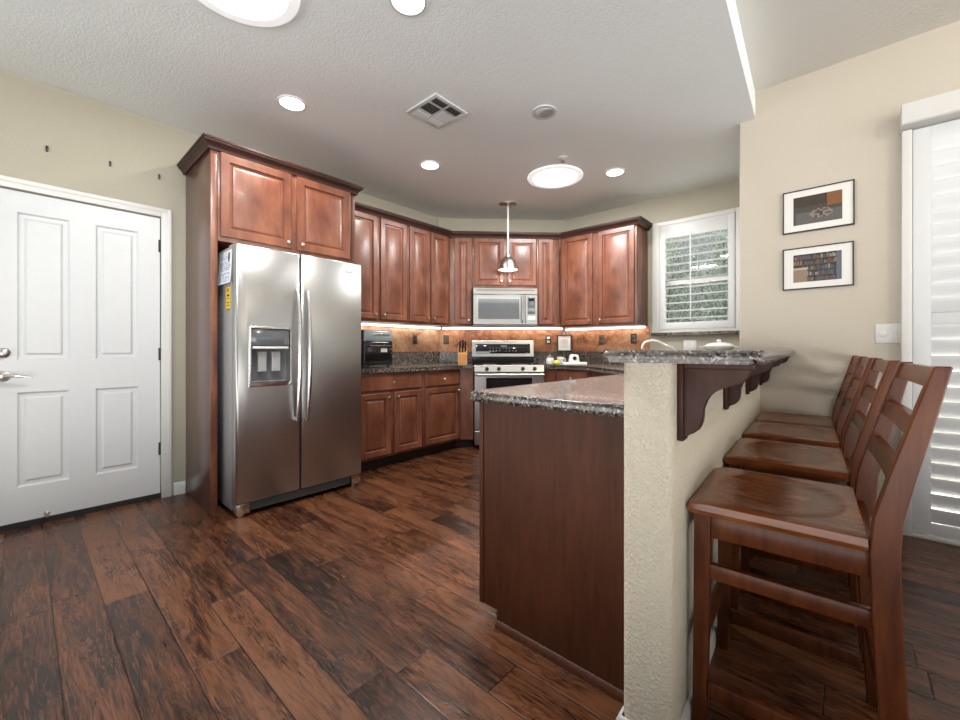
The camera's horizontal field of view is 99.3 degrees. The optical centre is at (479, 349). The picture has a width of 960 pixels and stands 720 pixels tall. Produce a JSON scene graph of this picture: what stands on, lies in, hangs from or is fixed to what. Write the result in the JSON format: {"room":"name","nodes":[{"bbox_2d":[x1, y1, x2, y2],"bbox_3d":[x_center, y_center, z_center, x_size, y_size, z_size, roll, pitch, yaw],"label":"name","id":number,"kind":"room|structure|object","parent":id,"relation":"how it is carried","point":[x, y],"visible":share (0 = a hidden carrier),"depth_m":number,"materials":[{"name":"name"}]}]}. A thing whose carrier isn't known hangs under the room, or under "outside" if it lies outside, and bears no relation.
{"room":"kitchen","nodes":[
{"label":"kitchen","id":0,"kind":"room"},
{"bbox_2d":[0,69,199,494],"bbox_3d":[-2.630,-0.290,2.731,0.120,2.740,3.185,0,0,42],"label":"wall","id":1,"kind":"structure","parent":0,"point":[81,134],"depth_m":2.74,"materials":[{"name":"beige paint"}]},
{"bbox_2d":[0,175,171,531],"bbox_3d":[-2.605,0.025,2.675,0.112,2.110,0.940,0,0,42],"label":"door","id":2,"kind":"structure","parent":1,"relation":"in","point":[81,353],"depth_m":2.66,"materials":[{"name":"white paint"}]},
{"bbox_2d":[174,481,184,495],"bbox_3d":[-2.251,1.035,3.056,0.014,0.090,0.070,0,0,42],"label":"baseboard","id":3,"kind":"structure","parent":1,"relation":"attached to","point":[179,487],"depth_m":3.05,"materials":[{"name":"white wood"}]},
{"bbox_2d":[0,0,754,219],"bbox_3d":[-0.425,-1.755,2.721,3.748,0.190,6.100,0,0,42],"label":"ceiling","id":4,"kind":"structure","parent":0,"point":[660,92],"depth_m":2.55,"materials":[{"name":"white paint"}]},
{"bbox_2d":[198,0,299,26],"bbox_3d":[-1.091,-1.647,1.827,0.524,0.026,0.524,0,0,42],"label":"ceiling light","id":5,"kind":"object","parent":4,"relation":"attached to","point":[259,13],"visible":1,"depth_m":1.97,"materials":[{"name":"plastic"}]},
{"bbox_2d":[209,0,287,19],"bbox_3d":[-1.091,-1.642,1.827,0.422,0.016,0.422,0,0,42],"label":"diffuser","id":6,"kind":"object","parent":5,"relation":"attached to","point":[237,9],"depth_m":1.96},
{"bbox_2d":[277,95,306,111],"bbox_3d":[-1.264,-1.656,2.743,0.180,0.008,0.180,0,0,42],"label":"recessed light","id":7,"kind":"object","parent":4,"relation":"in","point":[289,102],"visible":1,"depth_m":2.74,"materials":[{"name":"white paint"}]},
{"bbox_2d":[389,0,426,15],"bbox_3d":[-0.341,-1.656,1.935,0.180,0.008,0.180,0,0,42],"label":"recessed light","id":8,"kind":"object","parent":4,"relation":"in","point":[404,7],"visible":1,"depth_m":1.96,"materials":[{"name":"white paint"}]},
{"bbox_2d":[420,160,439,169],"bbox_3d":[-0.449,-1.656,3.661,0.180,0.008,0.180,0,0,42],"label":"recessed light","id":9,"kind":"object","parent":4,"relation":"in","point":[428,165],"visible":1,"depth_m":3.66,"materials":[{"name":"white paint"}]},
{"bbox_2d":[407,93,467,128],"bbox_3d":[-0.297,-1.652,2.841,0.300,0.015,0.300,0,0,42],"label":"ceiling vent","id":10,"kind":"object","parent":4,"relation":"in","point":[435,110],"visible":1,"depth_m":2.83,"materials":[{"name":"white metal"}]},
{"bbox_2d":[498,201,517,271],"bbox_3d":[0.318,-1.283,4.639,0.232,0.752,0.232,0,0,42],"label":"pendant lamp","id":11,"kind":"object","parent":4,"relation":"hanging from","point":[507,264],"visible":1,"depth_m":4.59,"materials":[{"name":"silver metal"}]},
{"bbox_2d":[499,268,516,270],"bbox_3d":[0.318,-0.914,4.639,0.222,0.015,0.222,0,0,42],"label":"diffuser","id":12,"kind":"object","parent":11,"relation":"attached to","point":[500,269],"depth_m":4.61,"materials":[{"name":"white glass"}]},
{"bbox_2d":[531,105,556,119],"bbox_3d":[0.447,-1.647,2.846,0.176,0.024,0.176,0,0,7],"label":"recessed light","id":13,"kind":"object","parent":4,"relation":"in","point":[541,112],"visible":1,"depth_m":2.83,"materials":[{"name":"white paint"}]},
{"bbox_2d":[540,109,552,117],"bbox_3d":[0.464,-1.643,2.834,0.092,0.004,0.092,-9,-1,7],"label":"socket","id":14,"kind":"object","parent":13,"relation":"attached to","point":[548,112],"depth_m":2.83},
{"bbox_2d":[528,165,582,188],"bbox_3d":[0.719,-1.647,3.915,0.524,0.026,0.524,0,0,42],"label":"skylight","id":15,"kind":"object","parent":4,"relation":"attached to","point":[552,176],"visible":1,"depth_m":3.86,"materials":[{"name":"plastic"}]},
{"bbox_2d":[533,169,576,186],"bbox_3d":[0.719,-1.642,3.915,0.422,0.016,0.422,0,0,42],"label":"diffuser","id":16,"kind":"object","parent":15,"relation":"attached to","point":[545,177],"depth_m":3.88,"materials":[{"name":"white plastic"}]},
{"bbox_2d":[558,156,567,162],"bbox_3d":[0.717,-1.642,3.527,0.090,0.036,0.090,0,0,42],"label":"sprinkler","id":17,"kind":"object","parent":4,"relation":"attached to","point":[562,159],"visible":1,"depth_m":3.52,"materials":[{"name":"white paint"}]},
{"bbox_2d":[605,168,624,176],"bbox_3d":[1.259,-1.656,3.806,0.180,0.008,0.180,0,0,42],"label":"recessed light","id":18,"kind":"object","parent":4,"relation":"in","point":[613,172],"visible":1,"depth_m":3.80,"materials":[{"name":"white paint"}]},
{"bbox_2d":[355,192,438,351],"bbox_3d":[-1.057,-0.290,4.604,0.100,2.740,1.705,0,0,42],"label":"wall","id":19,"kind":"structure","parent":0,"point":[366,199],"depth_m":4.66,"materials":[{"name":"beige paint"}]},
{"bbox_2d":[355,210,406,323],"bbox_3d":[-1.157,-0.808,4.121,0.388,1.047,0.829,0,0,42],"label":"upper cabinet","id":20,"kind":"object","parent":19,"relation":"attached to","point":[380,243],"visible":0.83,"depth_m":4.08,"materials":[{"name":"brown wood"}]},
{"bbox_2d":[361,323,440,328],"bbox_3d":[-1.008,-0.272,4.494,0.032,0.026,1.535,0,0,42],"label":"light","id":21,"kind":"object","parent":20,"relation":"attached to","point":[367,324],"visible":0.54,"depth_m":4.58,"materials":[{"name":"white plastic"}]},
{"bbox_2d":[361,325,437,351],"bbox_3d":[-1.050,-0.132,4.529,0.006,0.304,1.570,0,0,42],"label":"backsplash","id":22,"kind":"structure","parent":19,"relation":"attached to","point":[402,337],"depth_m":4.79,"materials":[{"name":"orange tile"}]},
{"bbox_2d":[413,335,416,343],"bbox_3d":[-0.769,-0.125,4.833,0.008,0.115,0.070,0,0,42],"label":"outlet","id":23,"kind":"object","parent":22,"relation":"attached to","point":[414,336],"visible":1,"depth_m":4.83,"materials":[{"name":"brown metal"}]},
{"bbox_2d":[396,226,448,326],"bbox_3d":[-0.674,-0.808,4.664,0.388,1.047,0.617,0,0,42],"label":"upper cabinet","id":24,"kind":"object","parent":19,"relation":"attached to","point":[427,252],"visible":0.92,"depth_m":4.52,"materials":[{"name":"brown wood"}]},
{"bbox_2d":[355,201,651,239],"bbox_3d":[0.235,-1.356,4.433,3.314,0.068,0.941,0,0,-10],"label":"crown molding","id":25,"kind":"structure","parent":19,"relation":"attached to","point":[639,220],"depth_m":4.56,"materials":[{"name":"brown wood"}]},
{"bbox_2d":[0,440,959,719],"bbox_3d":[0.640,1.110,1.773,6.600,0.060,6.100,0,0,42],"label":"floor","id":26,"kind":"structure","parent":0,"point":[360,601],"depth_m":1.59,"materials":[{"name":"brown wood"}]},
{"bbox_2d":[177,132,363,513],"bbox_3d":[-1.626,-0.154,3.261,0.671,2.468,1.170,0,0,42],"label":"tall cabinet","id":27,"kind":"object","parent":26,"relation":"on","point":[236,193],"visible":0.84,"depth_m":2.90,"materials":[{"name":"brown wood"}]},
{"bbox_2d":[218,243,360,517],"bbox_3d":[-1.509,0.194,3.157,0.870,1.772,0.905,0,0,42],"label":"refrigerator","id":28,"kind":"object","parent":26,"relation":"on","point":[289,336],"visible":1,"depth_m":2.82,"materials":[{"name":"silver metal"}]},
{"bbox_2d":[218,249,231,284],"bbox_3d":[-1.690,-0.542,2.696,0.240,0.215,0.019,0,0,42],"label":"paper sheet","id":29,"kind":"object","parent":28,"relation":"attached to","point":[225,264],"visible":1,"depth_m":2.69,"materials":[{"name":"white paper"}]},
{"bbox_2d":[226,286,229,309],"bbox_3d":[-1.653,-0.340,2.678,0.082,0.150,0.001,0,0,42],"label":"energy label","id":30,"kind":"object","parent":28,"relation":"attached to","point":[227,288],"visible":1,"depth_m":2.68,"materials":[{"name":"yellow paper"}]},
{"bbox_2d":[361,371,422,470],"bbox_3d":[-1.055,0.643,3.986,0.716,0.874,0.763,0,0,42],"label":"base cabinet","id":31,"kind":"object","parent":26,"relation":"on","point":[391,402],"visible":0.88,"depth_m":3.78,"materials":[{"name":"brown wood"}]},
{"bbox_2d":[361,363,473,373],"bbox_3d":[-0.655,0.185,4.376,0.798,0.038,1.884,0,0,42],"label":"countertop","id":32,"kind":"structure","parent":31,"relation":"on","point":[433,366],"depth_m":4.10,"materials":[{"name":"stone"}]},
{"bbox_2d":[361,330,391,367],"bbox_3d":[-1.089,-0.010,3.947,0.446,0.352,0.330,0,0,42],"label":"toaster oven","id":33,"kind":"object","parent":32,"relation":"on","point":[376,345],"visible":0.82,"depth_m":3.80,"materials":[{"name":"black plastic"}]},
{"bbox_2d":[392,352,438,364],"bbox_3d":[-1.038,0.093,4.529,0.022,0.146,1.587,0,0,42],"label":"granite upstand","id":34,"kind":"object","parent":32,"relation":"on","point":[398,358],"visible":0.21,"depth_m":4.81,"materials":[{"name":"stone"}]},
{"bbox_2d":[458,346,466,363],"bbox_3d":[-0.211,0.059,4.911,0.112,0.215,0.150,0,0,-3],"label":"knife block","id":35,"kind":"object","parent":32,"relation":"on","point":[462,356],"visible":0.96,"depth_m":4.84,"materials":[{"name":"brown wood"}]},
{"bbox_2d":[418,369,460,456],"bbox_3d":[-0.623,0.643,4.471,0.716,0.874,0.528,0,0,42],"label":"base cabinet","id":36,"kind":"object","parent":26,"relation":"on","point":[441,388],"visible":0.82,"depth_m":4.24,"materials":[{"name":"brown wood"}]},
{"bbox_2d":[455,369,472,447],"bbox_3d":[-0.226,0.643,4.837,0.712,0.874,0.543,0,0,42],"label":"base cabinet","id":37,"kind":"object","parent":26,"relation":"on","point":[466,375],"visible":0.35,"depth_m":4.47,"materials":[{"name":"brown wood"}]},
{"bbox_2d":[472,340,544,448],"bbox_3d":[0.301,0.480,4.714,0.758,1.200,0.732,0,0,-3],"label":"range","id":38,"kind":"object","parent":26,"relation":"on","point":[496,363],"visible":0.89,"depth_m":4.43,"materials":[{"name":"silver metal"}]},
{"bbox_2d":[472,364,536,365],"bbox_3d":[0.300,0.177,4.728,0.758,0.015,0.565,0,0,-3],"label":"cooktop","id":39,"kind":"object","parent":38,"relation":"in","point":[472,364],"depth_m":4.78,"materials":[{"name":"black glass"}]},
{"bbox_2d":[544,369,555,382],"bbox_3d":[0.816,0.643,4.903,0.546,0.874,0.729,0,0,42],"label":"base cabinet","id":40,"kind":"object","parent":26,"relation":"on","point":[550,374],"visible":0.02,"depth_m":4.52,"materials":[{"name":"brown wood"}]},
{"bbox_2d":[479,402,623,703],"bbox_3d":[0.817,0.643,2.139,0.678,0.874,1.841,0,0,42],"label":"base cabinet","id":41,"kind":"object","parent":26,"relation":"on","point":[551,482],"visible":0.64,"depth_m":1.42,"materials":[{"name":"brown wood"}]},
{"bbox_2d":[556,369,589,380],"bbox_3d":[1.206,0.643,4.623,0.400,0.874,0.742,0,0,42],"label":"base cabinet","id":42,"kind":"object","parent":26,"relation":"on","point":[561,374],"visible":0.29,"depth_m":4.38,"materials":[{"name":"brown wood"}]},
{"bbox_2d":[590,371,616,376],"bbox_3d":[1.584,0.643,3.710,1.365,0.874,1.510,0,0,42],"label":"base cabinet","id":43,"kind":"object","parent":26,"relation":"on","point":[592,373],"visible":0.02,"depth_m":4.00,"materials":[{"name":"brown wood"}]},
{"bbox_2d":[470,363,623,417],"bbox_3d":[0.653,0.185,3.315,2.495,0.038,3.432,0,0,42],"label":"countertop","id":44,"kind":"structure","parent":43,"relation":"on","point":[601,395],"depth_m":1.56,"materials":[{"name":"stone"}]},
{"bbox_2d":[546,354,553,364],"bbox_3d":[0.803,0.108,4.680,0.092,0.116,0.092,0,0,42],"label":"jar","id":45,"kind":"object","parent":44,"relation":"on","point":[549,360],"visible":1,"depth_m":4.65,"materials":[{"name":"white ceramic"}]},
{"bbox_2d":[557,357,565,363],"bbox_3d":[0.944,0.123,4.739,0.099,0.085,0.082,0,0,7],"label":"cup","id":46,"kind":"object","parent":44,"relation":"on","point":[560,359],"visible":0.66,"depth_m":4.71,"materials":[{"name":"white ceramic"}]},
{"bbox_2d":[561,354,586,364],"bbox_3d":[1.041,0.107,4.520,0.260,0.118,0.140,0,0,2],"label":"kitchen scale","id":47,"kind":"object","parent":44,"relation":"on","point":[573,358],"visible":0.98,"depth_m":4.48,"materials":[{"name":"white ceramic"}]},
{"bbox_2d":[565,352,623,363],"bbox_3d":[1.862,0.093,4.522,2.079,0.146,0.022,0,0,42],"label":"granite upstand","id":48,"kind":"object","parent":44,"relation":"on","point":[589,357],"visible":0.14,"depth_m":4.97,"materials":[{"name":"stone"}]},
{"bbox_2d":[641,339,675,349],"bbox_3d":[1.607,0.036,3.586,0.390,0.259,0.072,0,0,6],"label":"faucet","id":49,"kind":"object","parent":44,"relation":"on","point":[652,340],"visible":0.47,"depth_m":3.57,"materials":[{"name":"white metal"}]},
{"bbox_2d":[743,357,873,583],"bbox_3d":[1.719,0.557,2.153,0.507,1.045,0.463,0,0,39],"label":"counter stool","id":50,"kind":"object","parent":26,"relation":"on","point":[790,433],"visible":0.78,"depth_m":2.12,"materials":[{"name":"brown wood"}]},
{"bbox_2d":[754,356,864,430],"bbox_3d":[2.040,0.557,2.550,0.507,1.045,0.463,0,0,39],"label":"counter stool","id":51,"kind":"object","parent":26,"relation":"on","point":[774,417],"visible":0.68,"depth_m":2.57,"materials":[{"name":"brown wood"}]},
{"bbox_2d":[724,358,900,661],"bbox_3d":[1.343,0.557,1.691,0.508,1.045,0.463,0,0,39],"label":"counter stool","id":52,"kind":"object","parent":26,"relation":"on","point":[831,465],"visible":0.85,"depth_m":1.64,"materials":[{"name":"brown wood"}]},
{"bbox_2d":[687,362,952,719],"bbox_3d":[0.938,0.557,1.191,0.508,1.045,0.463,0,0,39],"label":"counter stool","id":53,"kind":"object","parent":26,"relation":"on","point":[835,526],"visible":1,"depth_m":1.08,"materials":[{"name":"brown wood"}]},
{"bbox_2d":[439,218,564,363],"bbox_3d":[0.317,-0.290,5.253,1.683,2.740,0.141,0,0,-3],"label":"wall","id":54,"kind":"structure","parent":0,"point":[453,224],"depth_m":5.18,"materials":[{"name":"beige paint"}]},
{"bbox_2d":[449,238,471,326],"bbox_3d":[-0.235,-0.808,4.957,0.268,1.047,0.382,0,0,-3],"label":"upper cabinet","id":55,"kind":"object","parent":54,"relation":"attached to","point":[460,249],"visible":0.95,"depth_m":4.80,"materials":[{"name":"brown wood"}]},
{"bbox_2d":[439,352,562,362],"bbox_3d":[0.275,0.093,5.166,1.588,0.146,0.025,0,0,-3],"label":"granite upstand","id":56,"kind":"object","parent":54,"relation":"attached to","point":[444,357],"visible":0.29,"depth_m":5.13,"materials":[{"name":"stone"}]},
{"bbox_2d":[557,335,571,351],"bbox_3d":[1.068,-0.086,5.165,0.185,0.212,0.015,0,0,19],"label":"photo frame","id":57,"kind":"object","parent":56,"relation":"on","point":[564,342],"visible":1,"depth_m":5.16,"materials":[{"name":"white paper"}]},
{"bbox_2d":[561,338,567,347],"bbox_3d":[1.068,-0.088,5.165,0.090,0.115,0.001,0,0,19],"label":"print","id":58,"kind":"object","parent":57,"relation":"attached to","point":[564,342],"depth_m":5.16},
{"bbox_2d":[439,327,562,351],"bbox_3d":[0.274,-0.132,5.175,1.588,0.304,0.006,0,0,-3],"label":"backsplash","id":59,"kind":"structure","parent":54,"relation":"attached to","point":[538,337],"depth_m":5.17,"materials":[{"name":"orange tile"}]},
{"bbox_2d":[443,335,448,343],"bbox_3d":[-0.424,-0.130,5.126,0.070,0.115,0.009,0,0,-3],"label":"outlet","id":60,"kind":"object","parent":59,"relation":"attached to","point":[445,337],"visible":1,"depth_m":5.12,"materials":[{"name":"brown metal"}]},
{"bbox_2d":[546,335,550,343],"bbox_3d":[0.870,-0.130,5.202,0.070,0.115,0.008,0,0,-3],"label":"outlet","id":61,"kind":"object","parent":59,"relation":"attached to","point":[548,337],"visible":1,"depth_m":5.20,"materials":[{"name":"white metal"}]},
{"bbox_2d":[472,238,536,289],"bbox_3d":[0.285,-1.034,4.987,0.766,0.597,0.382,0,0,-3],"label":"upper cabinet","id":62,"kind":"object","parent":54,"relation":"attached to","point":[487,253],"visible":0.91,"depth_m":4.83,"materials":[{"name":"brown wood"}]},
{"bbox_2d":[472,288,536,326],"bbox_3d":[0.287,-0.511,4.947,0.758,0.429,0.442,0,0,-3],"label":"microwave","id":63,"kind":"object","parent":62,"relation":"attached to","point":[493,307],"visible":0.94,"depth_m":4.78,"materials":[{"name":"silver metal"}]},
{"bbox_2d":[442,327,562,329],"bbox_3d":[0.287,-0.272,5.120,1.524,0.026,0.032,0,0,-3],"label":"light","id":64,"kind":"object","parent":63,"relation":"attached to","point":[521,328],"visible":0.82,"depth_m":5.11,"materials":[{"name":"white plastic"}]},
{"bbox_2d":[442,328,562,329],"bbox_3d":[0.287,-0.268,5.120,1.516,0.020,0.028,0,0,-3],"label":"diffuser","id":65,"kind":"object","parent":64,"relation":"attached to","point":[442,328],"depth_m":5.12,"materials":[{"name":"white plastic"}]},
{"bbox_2d":[532,239,558,326],"bbox_3d":[0.804,-0.808,5.032,0.268,1.047,0.352,0,0,-3],"label":"upper cabinet","id":66,"kind":"object","parent":54,"relation":"attached to","point":[547,249],"visible":0.81,"depth_m":4.87,"materials":[{"name":"brown wood"}]},
{"bbox_2d":[565,179,739,349],"bbox_3d":[1.956,-0.290,4.537,2.210,2.740,0.120,0,0,42],"label":"wall","id":67,"kind":"structure","parent":0,"point":[726,195],"depth_m":4.34,"materials":[{"name":"beige paint"}]},
{"bbox_2d":[560,224,647,327],"bbox_3d":[1.398,-0.801,4.698,0.913,1.062,0.378,0,0,42],"label":"upper cabinet","id":68,"kind":"object","parent":67,"relation":"attached to","point":[604,274],"visible":0.96,"depth_m":4.51,"materials":[{"name":"brown wood"}]},
{"bbox_2d":[565,325,645,330],"bbox_3d":[1.453,-0.257,4.824,0.993,0.026,0.032,0,0,42],"label":"light","id":69,"kind":"object","parent":68,"relation":"attached to","point":[644,326],"visible":1,"depth_m":4.79,"materials":[{"name":"white plastic"}]},
{"bbox_2d":[566,326,649,351],"bbox_3d":[1.487,-0.125,4.867,1.048,0.288,0.006,0,0,42],"label":"backsplash","id":70,"kind":"structure","parent":67,"relation":"attached to","point":[614,339],"depth_m":4.82,"materials":[{"name":"orange tile"}]},
{"bbox_2d":[599,335,603,343],"bbox_3d":[1.455,-0.125,4.885,0.070,0.115,0.008,0,0,42],"label":"outlet","id":71,"kind":"object","parent":70,"relation":"attached to","point":[601,337],"visible":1,"depth_m":4.88,"materials":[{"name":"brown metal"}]},
{"bbox_2d":[631,333,636,343],"bbox_3d":[1.743,-0.130,4.629,0.070,0.115,0.008,0,0,42],"label":"outlet","id":72,"kind":"object","parent":70,"relation":"attached to","point":[634,335],"visible":1,"depth_m":4.62,"materials":[{"name":"black plastic"}]},
{"bbox_2d":[684,340,696,349],"bbox_3d":[2.185,-0.045,4.247,0.124,0.116,0.008,0,0,42],"label":"outlet","id":73,"kind":"object","parent":67,"relation":"attached to","point":[688,344],"visible":0.83,"depth_m":4.24,"materials":[{"name":"white plastic"}]},
{"bbox_2d":[651,207,739,335],"bbox_3d":[2.248,-0.767,4.231,0.885,1.230,0.150,0,0,42],"label":"window","id":74,"kind":"structure","parent":67,"relation":"in","point":[656,331],"depth_m":4.26,"materials":[{"name":"paint"}]},
{"bbox_2d":[660,212,734,329],"bbox_3d":[2.209,-0.777,4.190,0.702,1.115,0.091,0,0,42],"label":"plantation shutter","id":75,"kind":"object","parent":74,"relation":"attached to","point":[726,221],"visible":1,"depth_m":4.16,"materials":[{"name":"white paint"}]},
{"bbox_2d":[624,363,759,719],"bbox_3d":[1.197,0.557,2.027,0.130,1.046,2.376,0,0,39],"label":"wall","id":76,"kind":"structure","parent":0,"point":[662,473],"depth_m":1.11,"materials":[{"name":"paint"}]},
{"bbox_2d":[616,549,740,719],"bbox_3d":[1.193,1.052,2.022,0.154,0.056,2.389,0,0,39],"label":"baseboard","id":77,"kind":"structure","parent":76,"relation":"attached to","point":[687,712],"depth_m":1.20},
{"bbox_2d":[603,350,794,364],"bbox_3d":[1.239,0.017,1.953,0.372,0.032,2.414,0,0,39],"label":"bar","id":78,"kind":"object","parent":76,"relation":"on","point":[728,357],"visible":1,"depth_m":1.00,"materials":[{"name":"stone"}]},
{"bbox_2d":[704,339,739,349],"bbox_3d":[1.728,-0.038,2.950,0.195,0.077,0.224,0,0,-12],"label":"covered dish","id":79,"kind":"object","parent":78,"relation":"on","point":[718,345],"visible":0.96,"depth_m":2.88,"materials":[{"name":"white ceramic"}]},
{"bbox_2d":[677,364,754,440],"bbox_3d":[0.618,0.140,1.072,0.172,0.212,0.056,0,0,39],"label":"corbel","id":80,"kind":"object","parent":76,"relation":"attached to","point":[696,383],"visible":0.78,"depth_m":1.08,"materials":[{"name":"brown wood"}]},
{"bbox_2d":[723,361,774,409],"bbox_3d":[1.089,0.140,1.653,0.172,0.212,0.056,0,0,39],"label":"corbel","id":81,"kind":"object","parent":76,"relation":"attached to","point":[731,395],"visible":0.48,"depth_m":1.67,"materials":[{"name":"brown wood"}]},
{"bbox_2d":[746,358,784,393],"bbox_3d":[1.555,0.140,2.228,0.172,0.212,0.056,0,0,39],"label":"corbel","id":82,"kind":"object","parent":76,"relation":"attached to","point":[752,383],"visible":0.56,"depth_m":2.24,"materials":[{"name":"brown wood"}]},
{"bbox_2d":[759,356,789,384],"bbox_3d":[2.038,0.140,2.823,0.172,0.212,0.056,0,0,39],"label":"corbel","id":83,"kind":"object","parent":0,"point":[765,376],"visible":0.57,"depth_m":2.84,"materials":[{"name":"brown wood"}]},
{"bbox_2d":[735,0,959,91],"bbox_3d":[1.343,-1.875,0.358,3.670,0.050,4.920,0,0,42],"label":"ceiling","id":84,"kind":"structure","parent":0,"point":[785,40],"depth_m":2.35,"materials":[{"name":"white paint"}]},
{"bbox_2d":[740,20,959,498],"bbox_3d":[3.126,-0.385,1.984,3.167,2.930,0.120,0,0,42],"label":"wall","id":85,"kind":"structure","parent":0,"point":[838,122],"depth_m":2.66,"materials":[{"name":"beige paint"}]},
{"bbox_2d":[783,241,853,290],"bbox_3d":[2.222,-0.548,2.692,0.362,0.280,0.021,0,0,42],"label":"picture frame","id":86,"kind":"object","parent":85,"relation":"attached to","point":[826,265],"visible":1,"depth_m":2.68,"materials":[{"name":"white paper"}]},
{"bbox_2d":[793,250,841,282],"bbox_3d":[2.220,-0.548,2.689,0.246,0.185,0.001,0,0,42],"label":"print","id":87,"kind":"object","parent":86,"relation":"attached to","point":[820,266],"depth_m":2.69},
{"bbox_2d":[783,179,854,234],"bbox_3d":[2.224,-0.934,2.691,0.365,0.284,0.021,0,0,42],"label":"picture frame","id":88,"kind":"object","parent":85,"relation":"attached to","point":[832,205],"visible":1,"depth_m":2.68,"materials":[{"name":"white paper"}]},
{"bbox_2d":[793,189,841,225],"bbox_3d":[2.221,-0.934,2.688,0.248,0.187,0.001,0,0,42],"label":"print","id":89,"kind":"object","parent":88,"relation":"attached to","point":[826,206],"depth_m":2.69},
{"bbox_2d":[875,324,900,342],"bbox_3d":[2.476,-0.100,2.470,0.118,0.116,0.018,0,0,42],"label":"switch plate","id":90,"kind":"object","parent":85,"relation":"attached to","point":[884,333],"visible":0.86,"depth_m":2.47,"materials":[{"name":"white plastic"}]},
{"bbox_2d":[899,89,959,545],"bbox_3d":[3.150,-0.164,1.839,1.758,2.488,0.216,0,0,42],"label":"door frame","id":91,"kind":"structure","parent":85,"relation":"in","point":[944,107],"depth_m":2.37,"materials":[{"name":"white wood"}]},
{"bbox_2d":[912,119,959,540],"bbox_3d":[2.830,-0.111,2.108,0.820,2.331,0.032,0,0,42],"label":"plantation shutter","id":92,"kind":"object","parent":91,"relation":"attached to","point":[935,148],"visible":0.89,"depth_m":2.31,"materials":[{"name":"white paint"}]},
{"label":"outside","id":93,"kind":"structure","parent":0,"visible":0},
{"bbox_2d":[931,401,959,481],"bbox_3d":[6.199,1.290,8.472,14.000,0.380,11.100,0,0,42],"label":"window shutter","id":94,"kind":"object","parent":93,"point":[943,401],"depth_m":4.51,"materials":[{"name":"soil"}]},
{"bbox_2d":[666,239,682,321],"bbox_3d":[4.151,-1.145,10.105,1.628,4.491,1.645,0,0,-11],"label":"shrub","id":95,"kind":"object","parent":94,"relation":"on","point":[670,239],"visible":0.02,"depth_m":9.81,"materials":[{"name":"green plant"}]},
{"bbox_2d":[666,236,705,322],"bbox_3d":[3.615,-0.670,8.008,1.426,3.542,1.439,0,0,-36],"label":"shrub","id":96,"kind":"object","parent":94,"relation":"on","point":[678,299],"visible":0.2,"depth_m":7.74,"materials":[{"name":"green plant"}]},
{"bbox_2d":[683,229,727,321],"bbox_3d":[5.378,-1.147,9.023,1.638,4.495,1.641,0,0,-34],"label":"shrub","id":97,"kind":"object","parent":94,"relation":"on","point":[723,230],"visible":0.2,"depth_m":9.01,"materials":[{"name":"green plant"}]},
{"bbox_2d":[704,231,727,320],"bbox_3d":[4.686,-0.660,7.044,1.449,3.522,1.450,0,0,42],"label":"shrub","id":98,"kind":"object","parent":94,"relation":"on","point":[725,296],"visible":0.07,"depth_m":7.21,"materials":[{"name":"green plant"}]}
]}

